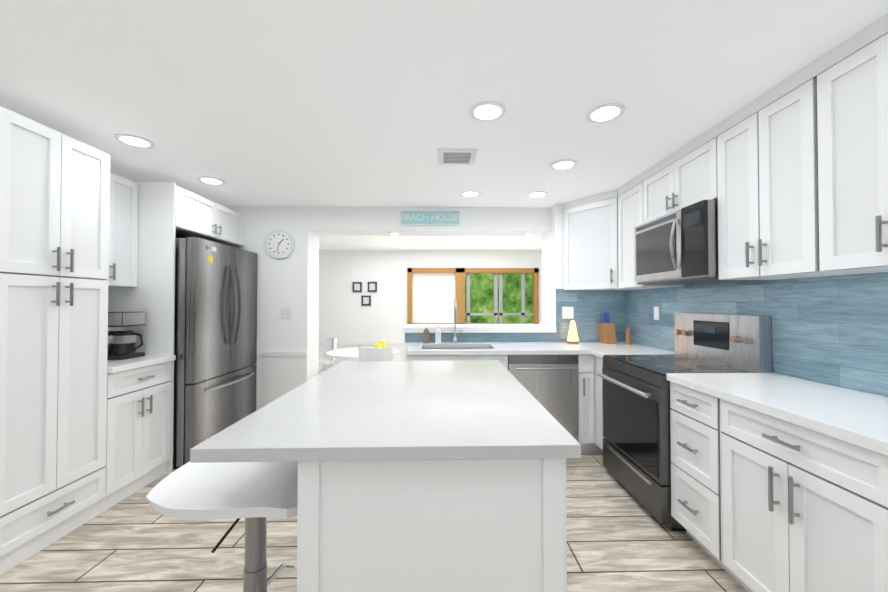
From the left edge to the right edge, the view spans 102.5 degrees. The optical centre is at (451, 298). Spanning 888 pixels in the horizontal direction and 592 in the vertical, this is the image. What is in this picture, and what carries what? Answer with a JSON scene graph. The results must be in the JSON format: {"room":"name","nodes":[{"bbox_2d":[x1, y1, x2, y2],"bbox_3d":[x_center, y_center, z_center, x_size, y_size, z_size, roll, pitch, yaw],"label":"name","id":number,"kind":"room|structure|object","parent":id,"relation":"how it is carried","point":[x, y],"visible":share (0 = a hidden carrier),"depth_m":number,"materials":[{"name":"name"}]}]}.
{"room":"kitchen","nodes":[
{"label":"kitchen","id":0,"kind":"room"},
{"bbox_2d":[0,371,747,591],"bbox_3d":[-0.280,1.389,2.440,6.600,0.060,9.420,0,-1,-1],"label":"floor","id":1,"kind":"structure","parent":0,"point":[621,537],"depth_m":1.89,"materials":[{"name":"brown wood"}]},
{"bbox_2d":[0,106,109,574],"bbox_3d":[-2.448,0.212,1.961,0.634,2.280,0.580,0,-1,-1],"label":"pantry","id":2,"kind":"object","parent":1,"relation":"on","point":[54,224],"visible":1,"depth_m":1.93,"materials":[{"name":"white wood"}]},
{"bbox_2d":[100,361,171,513],"bbox_3d":[-2.462,0.921,2.511,0.634,0.878,0.535,0,-1,-1],"label":"base cabinet","id":3,"kind":"object","parent":1,"relation":"on","point":[138,441],"visible":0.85,"depth_m":2.47,"materials":[{"name":"white wood"}]},
{"bbox_2d":[107,355,175,372],"bbox_3d":[-2.466,0.460,2.517,0.627,0.040,0.535,0,-1,-1],"label":"countertop","id":4,"kind":"structure","parent":3,"relation":"on","point":[114,366],"depth_m":2.49,"materials":[{"name":"white stone"}]},
{"bbox_2d":[107,312,144,359],"bbox_3d":[-2.416,0.271,2.630,0.278,0.339,0.203,0,-1,-1],"label":"coffee maker","id":5,"kind":"object","parent":4,"relation":"on","point":[121,341],"visible":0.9,"depth_m":2.58,"materials":[{"name":"black plastic"}]},
{"bbox_2d":[108,182,175,472],"bbox_3d":[-2.488,0.224,2.800,0.597,2.280,0.020,0,-1,-1],"label":"wall","id":6,"kind":"structure","parent":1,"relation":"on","point":[151,295],"depth_m":2.80,"materials":[{"name":"white paint"}]},
{"bbox_2d":[173,237,256,468],"bbox_3d":[-2.377,0.443,3.300,0.789,1.855,0.940,0,-1,-1],"label":"refrigerator","id":7,"kind":"object","parent":1,"relation":"on","point":[215,337],"visible":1,"depth_m":3.04,"materials":[{"name":"silver metal"}]},
{"bbox_2d":[146,462,297,591],"bbox_3d":[-0.702,0.967,1.254,0.498,0.751,0.481,0,-1,-1],"label":"bar stool","id":8,"kind":"object","parent":1,"relation":"on","point":[255,495],"visible":0.75,"depth_m":1.20,"materials":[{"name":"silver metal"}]},
{"bbox_2d":[318,365,323,373],"bbox_3d":[-1.917,0.991,4.675,0.590,0.802,0.590,0,-1,-1],"label":"dining chair","id":9,"kind":"object","parent":1,"relation":"on","point":[320,368],"visible":0.06,"depth_m":4.64,"materials":[{"name":"white"}]},
{"bbox_2d":[318,336,336,370],"bbox_3d":[-2.004,1.000,5.343,0.611,0.802,0.611,0,-1,-1],"label":"dining chair","id":10,"kind":"object","parent":1,"relation":"on","point":[330,343],"visible":0.54,"depth_m":5.54,"materials":[{"name":"white"}]},
{"bbox_2d":[326,347,397,358],"bbox_3d":[-1.212,1.060,4.872,0.960,0.665,0.960,0,-1,-1],"label":"dining table","id":11,"kind":"object","parent":1,"relation":"on","point":[347,353],"visible":0.27,"depth_m":4.67,"materials":[{"name":"white"}]},
{"bbox_2d":[373,340,386,347],"bbox_3d":[-0.971,0.652,4.844,0.236,0.149,0.240,0,-1,-1],"label":"fruit bowl","id":12,"kind":"object","parent":11,"relation":"on","point":[381,343],"visible":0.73,"depth_m":4.83,"materials":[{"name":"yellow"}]},
{"bbox_2d":[358,346,392,360],"bbox_3d":[-0.931,0.988,4.446,0.485,0.802,0.514,0,-1,-1],"label":"dining chair","id":13,"kind":"object","parent":1,"relation":"on","point":[376,354],"visible":0.33,"depth_m":4.22,"materials":[{"name":"white"}]},
{"bbox_2d":[297,459,566,591],"bbox_3d":[-0.069,0.910,1.751,0.777,0.878,1.462,0,-1,-1],"label":"kitchen island","id":14,"kind":"object","parent":1,"relation":"on","point":[489,525],"visible":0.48,"depth_m":1.03,"materials":[{"name":"white wood"}]},
{"bbox_2d":[190,360,580,462],"bbox_3d":[-0.197,0.449,1.760,1.100,0.040,1.510,0,-1,-1],"label":"island countertop","id":15,"kind":"structure","parent":14,"relation":"on","point":[413,410],"depth_m":1.22,"materials":[{"name":"white stone"}]},
{"bbox_2d":[508,355,578,441],"bbox_3d":[0.792,0.933,3.356,0.604,0.876,0.657,0,-1,-1],"label":"dishwasher","id":16,"kind":"object","parent":1,"relation":"on","point":[549,383],"visible":0.56,"depth_m":3.08,"materials":[{"name":"grey metal"}]},
{"bbox_2d":[578,355,598,450],"bbox_3d":[1.170,0.933,3.404,0.143,0.878,0.601,0,-1,-1],"label":"base cabinet","id":17,"kind":"object","parent":1,"relation":"on","point":[586,406],"depth_m":3.11,"materials":[{"name":"white wood"}]},
{"bbox_2d":[406,298,661,354],"bbox_3d":[0.723,0.314,3.376,2.231,0.638,0.651,0,-1,-1],"label":"countertop","id":18,"kind":"structure","parent":17,"relation":"on","point":[425,347],"depth_m":3.25,"materials":[{"name":"white stone"}]},
{"bbox_2d":[423,348,490,348],"bbox_3d":[0.057,0.562,3.360,0.672,0.140,0.392,0,-1,-1],"label":"sink basin","id":19,"kind":"object","parent":18,"relation":"in","point":[423,348],"depth_m":3.55,"materials":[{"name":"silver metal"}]},
{"bbox_2d":[452,298,462,342],"bbox_3d":[0.067,0.225,3.541,0.109,0.456,0.211,0,-1,-1],"label":"faucet","id":20,"kind":"object","parent":18,"relation":"on","point":[454,339],"depth_m":3.59,"materials":[{"name":"silver metal"}]},
{"bbox_2d":[567,320,578,343],"bbox_3d":[1.226,0.339,3.605,0.113,0.230,0.113,0,-1,-1],"label":"table lamp","id":21,"kind":"object","parent":18,"relation":"on","point":[572,338],"visible":1,"depth_m":3.57,"materials":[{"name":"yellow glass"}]},
{"bbox_2d":[598,312,616,343],"bbox_3d":[1.590,0.296,3.653,0.110,0.316,0.219,0,-1,-1],"label":"knife block","id":22,"kind":"object","parent":18,"relation":"on","point":[606,332],"visible":0.94,"depth_m":3.60,"materials":[{"name":"brown wood"}]},
{"bbox_2d":[625,328,630,344],"bbox_3d":[1.734,0.370,3.495,0.055,0.164,0.056,0,-1,-1],"label":"pepper mill","id":23,"kind":"object","parent":18,"relation":"on","point":[628,337],"visible":1,"depth_m":3.48,"materials":[{"name":"brown wood"}]},
{"bbox_2d":[594,355,603,449],"bbox_3d":[1.555,0.927,2.979,0.597,0.878,0.304,0,-1,-1],"label":"base cabinet","id":24,"kind":"object","parent":1,"relation":"on","point":[598,361],"depth_m":3.04,"materials":[{"name":"white wood"}]},
{"bbox_2d":[590,350,674,357],"bbox_3d":[1.533,0.466,2.950,0.633,0.040,0.237,0,-1,-1],"label":"countertop","id":25,"kind":"structure","parent":24,"relation":"on","point":[600,353],"depth_m":2.93,"materials":[{"name":"white stone"}]},
{"bbox_2d":[596,313,771,530],"bbox_3d":[1.496,0.734,2.444,0.726,1.250,0.760,0,-1,-1],"label":"range","id":26,"kind":"object","parent":1,"relation":"on","point":[636,428],"visible":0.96,"depth_m":2.30,"materials":[{"name":"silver metal"}]},
{"bbox_2d":[670,382,713,558],"bbox_3d":[1.574,0.911,1.843,0.617,0.878,0.433,0,-1,-1],"label":"base cabinet","id":27,"kind":"object","parent":1,"relation":"on","point":[691,433],"depth_m":1.88,"materials":[{"name":"white wood"}]},
{"bbox_2d":[710,395,861,591],"bbox_3d":[1.587,0.904,1.338,0.617,0.878,0.733,0,-1,-1],"label":"base cabinet","id":28,"kind":"object","parent":1,"relation":"on","point":[761,502],"depth_m":1.37,"materials":[{"name":"white wood"}]},
{"bbox_2d":[862,448,887,591],"bbox_3d":[1.605,0.895,0.637,0.617,0.878,0.907,0,-1,-1],"label":"base cabinet","id":29,"kind":"object","parent":1,"relation":"on","point":[874,464],"depth_m":1.08,"materials":[{"name":"white wood"}]},
{"bbox_2d":[666,373,887,455],"bbox_3d":[1.580,0.440,1.128,0.631,0.040,1.877,0,-1,-1],"label":"countertop","id":30,"kind":"structure","parent":29,"relation":"on","point":[857,418],"depth_m":1.48,"materials":[{"name":"white stone"}]},
{"bbox_2d":[222,204,625,410],"bbox_3d":[-0.492,0.194,3.937,4.850,2.370,0.550,0,-1,-1],"label":"wall","id":31,"kind":"structure","parent":0,"point":[287,354],"depth_m":3.81,"materials":[{"name":"white paint"}]},
{"bbox_2d":[264,229,294,258],"bbox_3d":[-1.834,-0.578,3.797,0.310,0.310,0.036,0,-1,-1],"label":"clock","id":32,"kind":"object","parent":31,"relation":"attached to","point":[279,243],"visible":0.98,"depth_m":3.79,"materials":[{"name":"white plastic"}]},
{"bbox_2d":[280,307,290,317],"bbox_3d":[-1.769,0.154,3.803,0.120,0.120,0.008,0,-1,-1],"label":"switch plate","id":33,"kind":"object","parent":31,"relation":"attached to","point":[285,312],"visible":1,"depth_m":3.80,"materials":[{"name":"white plastic"}]},
{"bbox_2d":[401,210,458,225],"bbox_3d":[-0.230,-0.869,3.852,0.630,0.165,0.017,0,-1,-1],"label":"sign board","id":34,"kind":"object","parent":31,"relation":"attached to","point":[431,217],"visible":1,"depth_m":3.85,"materials":[{"name":"teal wood"}]},
{"bbox_2d":[562,307,573,318],"bbox_3d":[1.214,0.151,3.715,0.120,0.124,0.008,0,-1,-1],"label":"electrical outlet plate","id":35,"kind":"object","parent":31,"relation":"attached to","point":[567,312],"depth_m":3.71,"materials":[{"name":"white plastic"}]},
{"bbox_2d":[318,250,541,370],"bbox_3d":[-0.397,0.238,7.097,6.400,2.370,0.135,0,-1,-1],"label":"wall","id":36,"kind":"structure","parent":0,"point":[347,319],"depth_m":6.99,"materials":[{"name":"white paint"}]},
{"bbox_2d":[353,282,361,291],"bbox_3d":[-1.851,-0.218,7.002,0.180,0.200,0.019,0,-1,-1],"label":"picture frame","id":37,"kind":"object","parent":36,"relation":"attached to","point":[357,286],"depth_m":6.99,"materials":[{"name":"grey"}]},
{"bbox_2d":[361,296,370,305],"bbox_3d":[-1.676,0.047,7.003,0.180,0.200,0.019,0,-1,-1],"label":"picture frame","id":38,"kind":"object","parent":36,"relation":"attached to","point":[365,300],"depth_m":6.99,"materials":[{"name":"grey"}]},
{"bbox_2d":[368,282,376,291],"bbox_3d":[-1.555,-0.223,7.009,0.180,0.200,0.019,0,-1,-1],"label":"picture frame","id":39,"kind":"object","parent":36,"relation":"attached to","point":[372,286],"depth_m":7.00,"materials":[{"name":"grey"}]},
{"bbox_2d":[407,268,538,323],"bbox_3d":[0.433,-0.007,7.104,2.600,1.180,0.130,0,-1,-1],"label":"window","id":40,"kind":"structure","parent":36,"relation":"in","point":[460,285],"depth_m":7.07,"materials":[{"name":"brown wood"}]},
{"bbox_2d":[413,273,454,322],"bbox_3d":[-0.349,-0.006,7.157,0.860,1.000,0.005,0,-1,-1],"label":"roller blind","id":41,"kind":"object","parent":40,"relation":"hanging from","point":[433,297],"visible":0.86,"depth_m":7.15,"materials":[{"name":"white fabric"}]},
{"bbox_2d":[0,0,887,250],"bbox_3d":[-0.280,-1.031,2.474,6.600,0.040,9.420,0,-1,-1],"label":"ceiling","id":42,"kind":"structure","parent":0,"point":[310,102],"depth_m":1.71,"materials":[{"name":"white paint"}]},
{"bbox_2d":[114,134,154,147],"bbox_3d":[-2.036,-1.009,2.295,0.199,0.007,0.199,0,-1,-25],"label":"recessed light","id":43,"kind":"object","parent":42,"relation":"in","point":[132,140],"depth_m":2.29,"materials":[{"name":"white"}]},
{"bbox_2d":[197,176,224,184],"bbox_3d":[-2.045,-0.999,3.036,0.199,0.007,0.199,0,-1,-10],"label":"recessed light","id":44,"kind":"object","parent":42,"relation":"in","point":[209,180],"depth_m":3.02,"materials":[{"name":"white"}]},
{"bbox_2d":[389,232,400,235],"bbox_3d":[-0.640,-0.729,4.032,0.128,0.046,0.128,0,-1,-10],"label":"recessed light","id":45,"kind":"object","parent":42,"relation":"in","point":[392,233],"depth_m":4.01,"materials":[{"name":"white"}]},
{"bbox_2d":[438,148,477,164],"bbox_3d":[0.038,-1.004,2.541,0.270,0.011,0.270,0,-1,-1],"label":"ceiling vent","id":46,"kind":"object","parent":42,"relation":"in","point":[451,156],"visible":1,"depth_m":2.52,"materials":[{"name":"white metal"}]},
{"bbox_2d":[460,191,480,196],"bbox_3d":[0.182,-0.993,3.406,0.199,0.007,0.199,0,-1,-25],"label":"recessed light","id":47,"kind":"object","parent":42,"relation":"in","point":[466,193],"depth_m":3.40,"materials":[{"name":"white"}]},
{"bbox_2d":[469,101,505,121],"bbox_3d":[0.197,-1.014,1.943,0.199,0.007,0.199,0,-1,-10],"label":"recessed light","id":48,"kind":"object","parent":42,"relation":"in","point":[487,111],"depth_m":1.93,"materials":[{"name":"white"}]},
{"bbox_2d":[527,191,547,197],"bbox_3d":[0.826,-0.993,3.422,0.199,0.007,0.199,0,-1,-25],"label":"recessed light","id":49,"kind":"object","parent":42,"relation":"in","point":[537,194],"depth_m":3.40,"materials":[{"name":"white"}]},
{"bbox_2d":[550,159,576,169],"bbox_3d":[0.845,-1.003,2.688,0.199,0.007,0.199,0,-1,-25],"label":"recessed light","id":50,"kind":"object","parent":42,"relation":"in","point":[566,164],"depth_m":2.67,"materials":[{"name":"white"}]},
{"bbox_2d":[586,103,624,122],"bbox_3d":[0.845,-1.014,1.959,0.199,0.007,0.199,1,-1,-40],"label":"recessed light","id":51,"kind":"object","parent":42,"relation":"in","point":[603,113],"depth_m":1.95,"materials":[{"name":"white"}]},
{"bbox_2d":[626,272,887,396],"bbox_3d":[1.954,0.154,1.028,0.106,2.370,6.450,0,-1,-1],"label":"wall","id":52,"kind":"structure","parent":0,"point":[831,330],"depth_m":1.89,"materials":[{"name":"blue tile"}]},
{"bbox_2d":[563,189,651,289],"bbox_3d":[1.507,-0.541,3.495,0.670,0.908,0.476,0,-1,-1],"label":"upper cabinet","id":53,"kind":"object","parent":52,"relation":"attached to","point":[590,242],"visible":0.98,"depth_m":3.46,"materials":[{"name":"white wood"}]},
{"bbox_2d":[618,176,683,287],"bbox_3d":[1.689,-0.547,3.054,0.327,0.908,0.410,0,-1,-1],"label":"upper cabinet","id":54,"kind":"object","parent":52,"relation":"attached to","point":[630,194],"depth_m":3.09,"materials":[{"name":"white wood"}]},
{"bbox_2d":[654,306,658,319],"bbox_3d":[1.841,0.134,3.202,0.008,0.120,0.072,0,-1,-1],"label":"electrical outlet plate","id":55,"kind":"object","parent":52,"relation":"attached to","point":[656,309],"depth_m":3.19,"materials":[{"name":"white plastic"}]},
{"bbox_2d":[638,129,713,223],"bbox_3d":[1.704,-0.792,2.470,0.327,0.433,0.764,0,-1,-1],"label":"upper cabinet","id":56,"kind":"object","parent":52,"relation":"attached to","point":[685,178],"depth_m":2.41,"materials":[{"name":"white wood"}]},
{"bbox_2d":[634,200,738,284],"bbox_3d":[1.641,-0.342,2.462,0.453,0.458,0.754,0,-1,-1],"label":"microwave","id":57,"kind":"object","parent":56,"relation":"attached to","point":[679,247],"visible":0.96,"depth_m":2.31,"materials":[{"name":"silver metal"}]},
{"bbox_2d":[710,75,793,279],"bbox_3d":[1.721,-0.565,1.778,0.327,0.908,0.615,0,-1,-1],"label":"upper cabinet","id":58,"kind":"object","parent":52,"relation":"attached to","point":[790,174],"depth_m":1.82,"materials":[{"name":"white wood"}]},
{"bbox_2d":[794,14,887,277],"bbox_3d":[1.735,-0.572,1.262,0.327,0.908,0.672,0,-1,-1],"label":"upper cabinet","id":59,"kind":"object","parent":52,"relation":"attached to","point":[841,97],"depth_m":1.43,"materials":[{"name":"white wood"}]},
{"bbox_3d":[-2.791,0.152,0.908,0.100,2.370,6.450,0,-1,-1],"label":"wall","id":60,"kind":"structure","parent":0,"visible":0},
{"bbox_2d":[107,172,138,286],"bbox_3d":[-2.597,-0.500,2.527,0.364,0.820,0.535,0,-1,-1],"label":"upper cabinet","id":61,"kind":"object","parent":60,"relation":"attached to","point":[123,236],"visible":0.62,"depth_m":2.68,"materials":[{"name":"white wood"}]},
{"bbox_2d":[175,185,243,245],"bbox_3d":[-2.482,-0.729,3.314,0.634,0.340,0.974,0,-1,-1],"label":"upper cabinet","id":62,"kind":"object","parent":60,"relation":"attached to","point":[198,216],"visible":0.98,"depth_m":3.23,"materials":[{"name":"white wood"}]},
{"label":"outside","id":63,"kind":"structure","parent":0,"visible":0},
{"bbox_2d":[465,273,532,322],"bbox_3d":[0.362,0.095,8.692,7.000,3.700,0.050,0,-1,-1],"label":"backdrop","id":64,"kind":"structure","parent":63,"point":[481,292],"depth_m":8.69,"materials":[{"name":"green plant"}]}
]}

